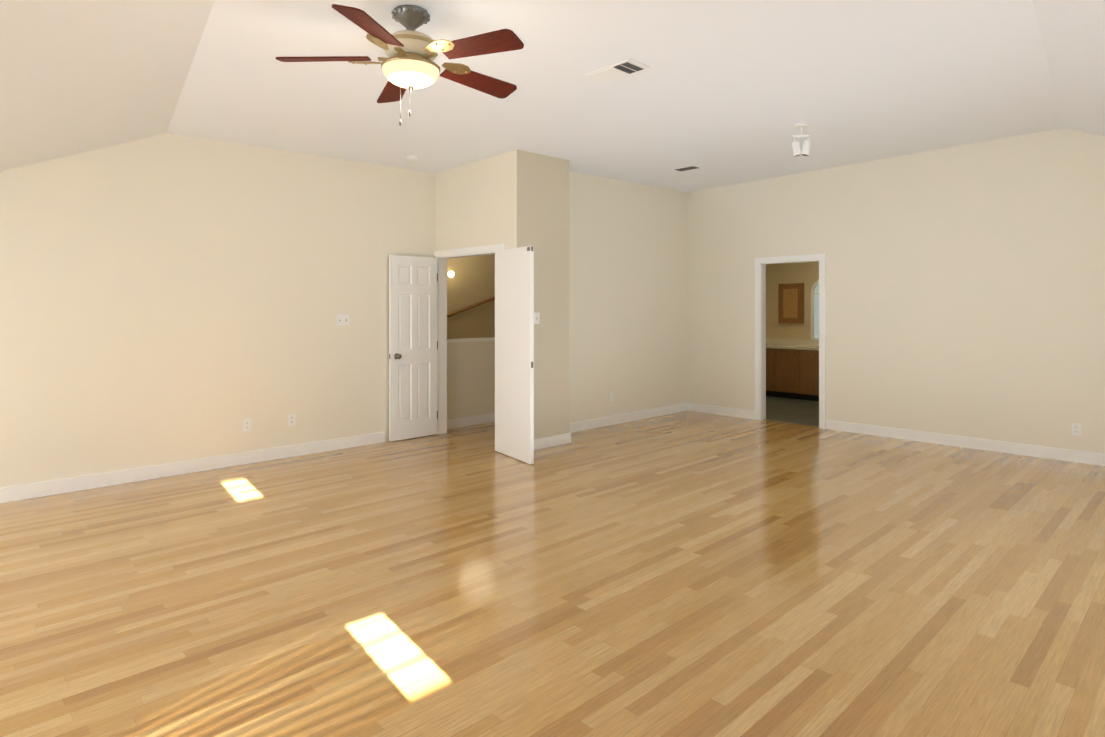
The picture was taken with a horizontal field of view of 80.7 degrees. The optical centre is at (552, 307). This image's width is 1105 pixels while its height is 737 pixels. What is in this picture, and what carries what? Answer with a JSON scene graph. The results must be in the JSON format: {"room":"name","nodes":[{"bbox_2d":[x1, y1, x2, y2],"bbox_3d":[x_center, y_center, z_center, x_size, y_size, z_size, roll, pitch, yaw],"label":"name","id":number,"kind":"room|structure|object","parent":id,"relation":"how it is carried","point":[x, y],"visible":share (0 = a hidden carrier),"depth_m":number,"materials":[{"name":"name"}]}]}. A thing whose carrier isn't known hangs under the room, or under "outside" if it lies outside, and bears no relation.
{"room":"empty bedroom","nodes":[
{"label":"empty bedroom","id":0,"kind":"room"},
{"bbox_2d":[0,133,435,487],"bbox_3d":[-3.718,-0.170,5.319,6.470,3.250,0.120,0,0,-44],"label":"wall","id":1,"kind":"structure","parent":0,"point":[166,298],"depth_m":5.75,"materials":[{"name":"beige paint"}]},
{"bbox_2d":[0,432,384,502],"bbox_3d":[-3.855,1.400,5.091,5.660,0.110,0.014,0,0,-44],"label":"baseboard","id":2,"kind":"structure","parent":1,"relation":"attached to","point":[35,490],"depth_m":5.64,"materials":[{"name":"white wood"}]},
{"bbox_2d":[243,419,250,431],"bbox_3d":[-2.851,1.096,6.068,0.072,0.115,0.008,0,0,-44],"label":"outlet","id":3,"kind":"object","parent":1,"relation":"attached to","point":[246,424],"visible":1,"depth_m":6.06,"materials":[{"name":"white plastic"}]},
{"bbox_2d":[288,413,295,425],"bbox_3d":[-2.549,1.097,6.360,0.072,0.115,0.008,0,0,-44],"label":"outlet","id":4,"kind":"object","parent":1,"relation":"attached to","point":[291,419],"visible":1,"depth_m":6.36,"materials":[{"name":"white plastic"}]},
{"bbox_2d":[336,314,349,325],"bbox_3d":[-2.165,0.127,6.727,0.144,0.115,0.016,0,0,-44],"label":"switch plate","id":5,"kind":"object","parent":1,"relation":"attached to","point":[342,319],"visible":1,"depth_m":6.72,"materials":[{"name":"white plastic"}]},
{"bbox_2d":[389,255,437,440],"bbox_3d":[-1.527,0.439,7.249,0.612,2.022,0.117,0,0,-44],"label":"door leaf","id":6,"kind":"structure","parent":1,"relation":"in","point":[413,348],"depth_m":7.24,"materials":[{"name":"white wood"}]},
{"bbox_2d":[436,154,501,250],"bbox_3d":[-1.368,-0.167,7.629,0.120,3.250,2.570,0,0,-44],"label":"wall bump-out","id":7,"kind":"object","parent":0,"point":[468,205],"visible":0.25,"depth_m":7.05,"materials":[{"name":"beige paint"}]},
{"bbox_2d":[447,337,494,428],"bbox_3d":[-0.180,0.923,8.952,3.430,1.075,0.180,0,0,-44],"label":"wall","id":8,"kind":"structure","parent":0,"point":[470,381],"depth_m":8.06,"materials":[{"name":"beige paint"}]},
{"bbox_2d":[447,254,494,338],"bbox_3d":[-0.945,-0.164,9.744,3.430,3.250,0.120,0,0,-44],"label":"wall","id":9,"kind":"structure","parent":0,"point":[471,281],"depth_m":9.44,"materials":[{"name":"beige paint"}]},
{"bbox_2d":[447,271,453,277],"bbox_3d":[-1.427,-0.470,9.114,0.100,0.100,0.115,0,0,-44],"label":"light","id":10,"kind":"object","parent":9,"relation":"attached to","point":[450,274],"visible":0.96,"depth_m":9.08,"materials":[{"name":"white glass"}]},
{"bbox_2d":[447,296,494,316],"bbox_3d":[-0.865,-0.149,9.683,3.212,1.020,0.085,0,0,-44],"label":"stair handrail","id":11,"kind":"object","parent":9,"relation":"attached to","point":[469,307],"visible":0.21,"depth_m":9.33,"materials":[{"name":"brown wood"}]},
{"bbox_2d":[502,150,568,438],"bbox_3d":[-0.223,-0.168,6.899,0.750,3.250,0.391,0,0,-44],"label":"wall","id":12,"kind":"structure","parent":0,"point":[535,200],"depth_m":6.78,"materials":[{"name":"beige paint"}]},
{"bbox_2d":[434,243,505,433],"bbox_3d":[-0.874,0.403,7.105,0.138,2.110,1.270,0,0,-44],"label":"door frame","id":13,"kind":"structure","parent":12,"relation":"attached to","point":[442,256],"depth_m":7.51,"materials":[{"name":"white wood"}]},
{"bbox_2d":[495,246,533,463],"bbox_3d":[-0.381,0.437,6.311,0.039,2.022,0.702,0,0,-33],"label":"door leaf","id":14,"kind":"structure","parent":12,"relation":"in","point":[514,352],"depth_m":6.26,"materials":[{"name":"white wood"}]},
{"bbox_2d":[534,313,539,323],"bbox_3d":[-0.158,0.107,6.680,0.072,0.115,0.016,0,0,-44],"label":"light switch","id":15,"kind":"object","parent":12,"relation":"attached to","point":[536,318],"visible":1,"depth_m":6.68,"materials":[{"name":"white plastic"}]},
{"bbox_2d":[534,431,571,449],"bbox_3d":[-0.090,1.402,6.760,0.778,0.110,0.034,0,0,-44],"label":"baseboard","id":16,"kind":"structure","parent":12,"relation":"attached to","point":[545,442],"depth_m":6.82,"materials":[{"name":"white wood"}]},
{"bbox_2d":[0,411,1104,736],"bbox_3d":[0.061,1.503,3.951,10.160,0.100,10.100,0,0,-44],"label":"floor","id":17,"kind":"structure","parent":0,"point":[688,573],"depth_m":3.32,"materials":[{"name":"brown wood"}]},
{"bbox_2d":[0,0,1104,192],"bbox_3d":[0.952,-0.727,5.244,13.957,2.444,11.163,0,0,-44],"label":"ceiling","id":18,"kind":"structure","parent":0,"point":[721,93],"depth_m":4.45,"materials":[{"name":"white paint"}]},
{"bbox_2d":[275,4,523,125],"bbox_3d":[-0.718,-1.266,3.485,1.273,0.615,1.321,0,0,-44],"label":"ceiling fan","id":19,"kind":"object","parent":18,"relation":"hanging from","point":[411,53],"visible":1,"depth_m":3.36,"materials":[{"name":"brown wood"}]},
{"bbox_2d":[405,155,418,160],"bbox_3d":[-1.443,-1.535,6.688,0.136,0.038,0.136,0,0,-44],"label":"smoke detector","id":20,"kind":"object","parent":18,"relation":"attached to","point":[411,157],"visible":1,"depth_m":6.64,"materials":[{"name":"white plastic"}]},
{"bbox_2d":[586,58,649,81],"bbox_3d":[0.440,-1.596,4.392,0.220,0.014,0.380,0,0,-44],"label":"ceiling vent","id":21,"kind":"object","parent":18,"relation":"in","point":[621,69],"visible":1,"depth_m":4.36,"materials":[{"name":"white"}]},
{"bbox_2d":[672,165,701,171],"bbox_3d":[1.570,-1.625,7.601,0.170,0.011,0.300,0,0,-44],"label":"ceiling vent","id":22,"kind":"object","parent":18,"relation":"in","point":[691,167],"visible":0.98,"depth_m":7.58,"materials":[{"name":"white metal"}]},
{"bbox_2d":[792,123,810,156],"bbox_3d":[2.242,-1.507,5.857,0.123,0.284,0.148,0,0,-44],"label":"spotlight fixture","id":23,"kind":"object","parent":18,"relation":"attached to","point":[797,151],"visible":1,"depth_m":5.84,"materials":[{"name":"white metal"}]},
{"bbox_2d":[569,171,687,422],"bbox_3d":[0.874,-0.166,8.318,2.800,3.250,0.120,0,0,-44],"label":"wall","id":24,"kind":"structure","parent":0,"point":[628,294],"depth_m":8.29,"materials":[{"name":"beige paint"}]},
{"bbox_2d":[609,392,612,401],"bbox_3d":[0.732,1.109,8.089,0.072,0.115,0.008,0,0,-44],"label":"outlet","id":25,"kind":"object","parent":24,"relation":"attached to","point":[610,396],"visible":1,"depth_m":8.08,"materials":[{"name":"white plastic"}]},
{"bbox_2d":[569,403,687,432],"bbox_3d":[0.921,1.404,8.267,2.800,0.110,0.014,0,0,-44],"label":"baseboard","id":26,"kind":"structure","parent":24,"relation":"attached to","point":[628,417],"depth_m":8.26,"materials":[{"name":"white wood"}]},
{"bbox_2d":[764,396,818,426],"bbox_3d":[3.617,1.509,9.551,2.740,0.104,3.400,0,0,-44],"label":"floor","id":27,"kind":"structure","parent":0,"point":[793,411],"depth_m":9.12,"materials":[{"name":"grey tile"}]},
{"bbox_2d":[766,346,773,396],"bbox_3d":[3.663,1.061,10.908,0.557,0.796,0.425,0,0,-44],"label":"base cabinet","id":28,"kind":"object","parent":27,"relation":"on","point":[769,349],"depth_m":10.63,"materials":[{"name":"brown wood"}]},
{"bbox_2d":[774,346,801,399],"bbox_3d":[3.959,1.060,10.603,0.557,0.796,0.425,0,0,-44],"label":"base cabinet","id":29,"kind":"object","parent":27,"relation":"on","point":[792,368],"depth_m":10.42,"materials":[{"name":"brown wood"}]},
{"bbox_2d":[766,342,818,349],"bbox_3d":[3.815,0.643,10.746,0.565,0.040,1.720,0,0,-44],"label":"countertop","id":30,"kind":"structure","parent":29,"relation":"on","point":[767,343],"depth_m":10.39,"materials":[{"name":"beige stone"}]},
{"bbox_2d":[802,350,818,400],"bbox_3d":[4.254,1.060,10.297,0.557,0.796,0.425,0,0,-44],"label":"base cabinet","id":31,"kind":"object","parent":27,"relation":"on","point":[810,358],"depth_m":10.15,"materials":[{"name":"brown wood"}]},
{"bbox_2d":[766,262,818,338],"bbox_3d":[4.573,0.162,10.478,0.120,2.600,3.440,0,0,-44],"label":"wall","id":32,"kind":"structure","parent":0,"point":[806,274],"depth_m":10.98,"materials":[{"name":"beige paint"}]},
{"bbox_2d":[778,283,803,323],"bbox_3d":[4.011,-0.072,10.929,0.060,0.670,0.430,0,0,-44],"label":"mirrored medicine cabinet","id":33,"kind":"object","parent":32,"relation":"attached to","point":[790,302],"visible":1,"depth_m":10.90,"materials":[{"name":"brown wood"}]},
{"bbox_2d":[766,338,818,345],"bbox_3d":[4.011,0.573,10.935,0.020,0.100,1.720,0,0,-44],"label":"backsplash","id":34,"kind":"structure","parent":32,"relation":"attached to","point":[777,341],"depth_m":10.86,"materials":[{"name":"beige stone"}]},
{"bbox_2d":[811,280,818,339],"bbox_3d":[4.424,0.027,10.529,0.030,1.030,0.500,0,0,-44],"label":"bathroom window","id":35,"kind":"structure","parent":32,"relation":"in","point":[815,312],"depth_m":10.65,"materials":[{"name":"white"}]},
{"bbox_2d":[688,128,1104,453],"bbox_3d":[3.693,-0.167,7.505,0.120,3.250,9.790,0,0,-44],"label":"wall","id":36,"kind":"structure","parent":0,"point":[965,290],"depth_m":6.96,"materials":[{"name":"beige paint"}]},
{"bbox_2d":[688,403,754,419],"bbox_3d":[2.295,1.405,8.851,0.014,0.110,1.005,0,0,-44],"label":"baseboard","id":37,"kind":"structure","parent":36,"relation":"attached to","point":[725,411],"depth_m":8.83,"materials":[{"name":"white wood"}]},
{"bbox_2d":[755,254,825,428],"bbox_3d":[3.015,0.404,8.204,0.156,2.110,0.920,0,0,-44],"label":"door frame","id":38,"kind":"structure","parent":36,"relation":"attached to","point":[760,263],"depth_m":8.43,"materials":[{"name":"white wood"}]},
{"bbox_2d":[826,420,1104,465],"bbox_3d":[5.122,1.401,5.931,0.014,0.110,5.265,0,0,-44],"label":"baseboard","id":39,"kind":"structure","parent":36,"relation":"attached to","point":[1092,458],"depth_m":6.71,"materials":[{"name":"white wood"}]},
{"bbox_2d":[1072,423,1081,435],"bbox_3d":[4.938,1.146,6.126,0.008,0.115,0.072,0,0,-44],"label":"electrical outlet","id":40,"kind":"object","parent":36,"relation":"attached to","point":[1077,429],"visible":1,"depth_m":6.12,"materials":[{"name":"white plastic"}]}
]}

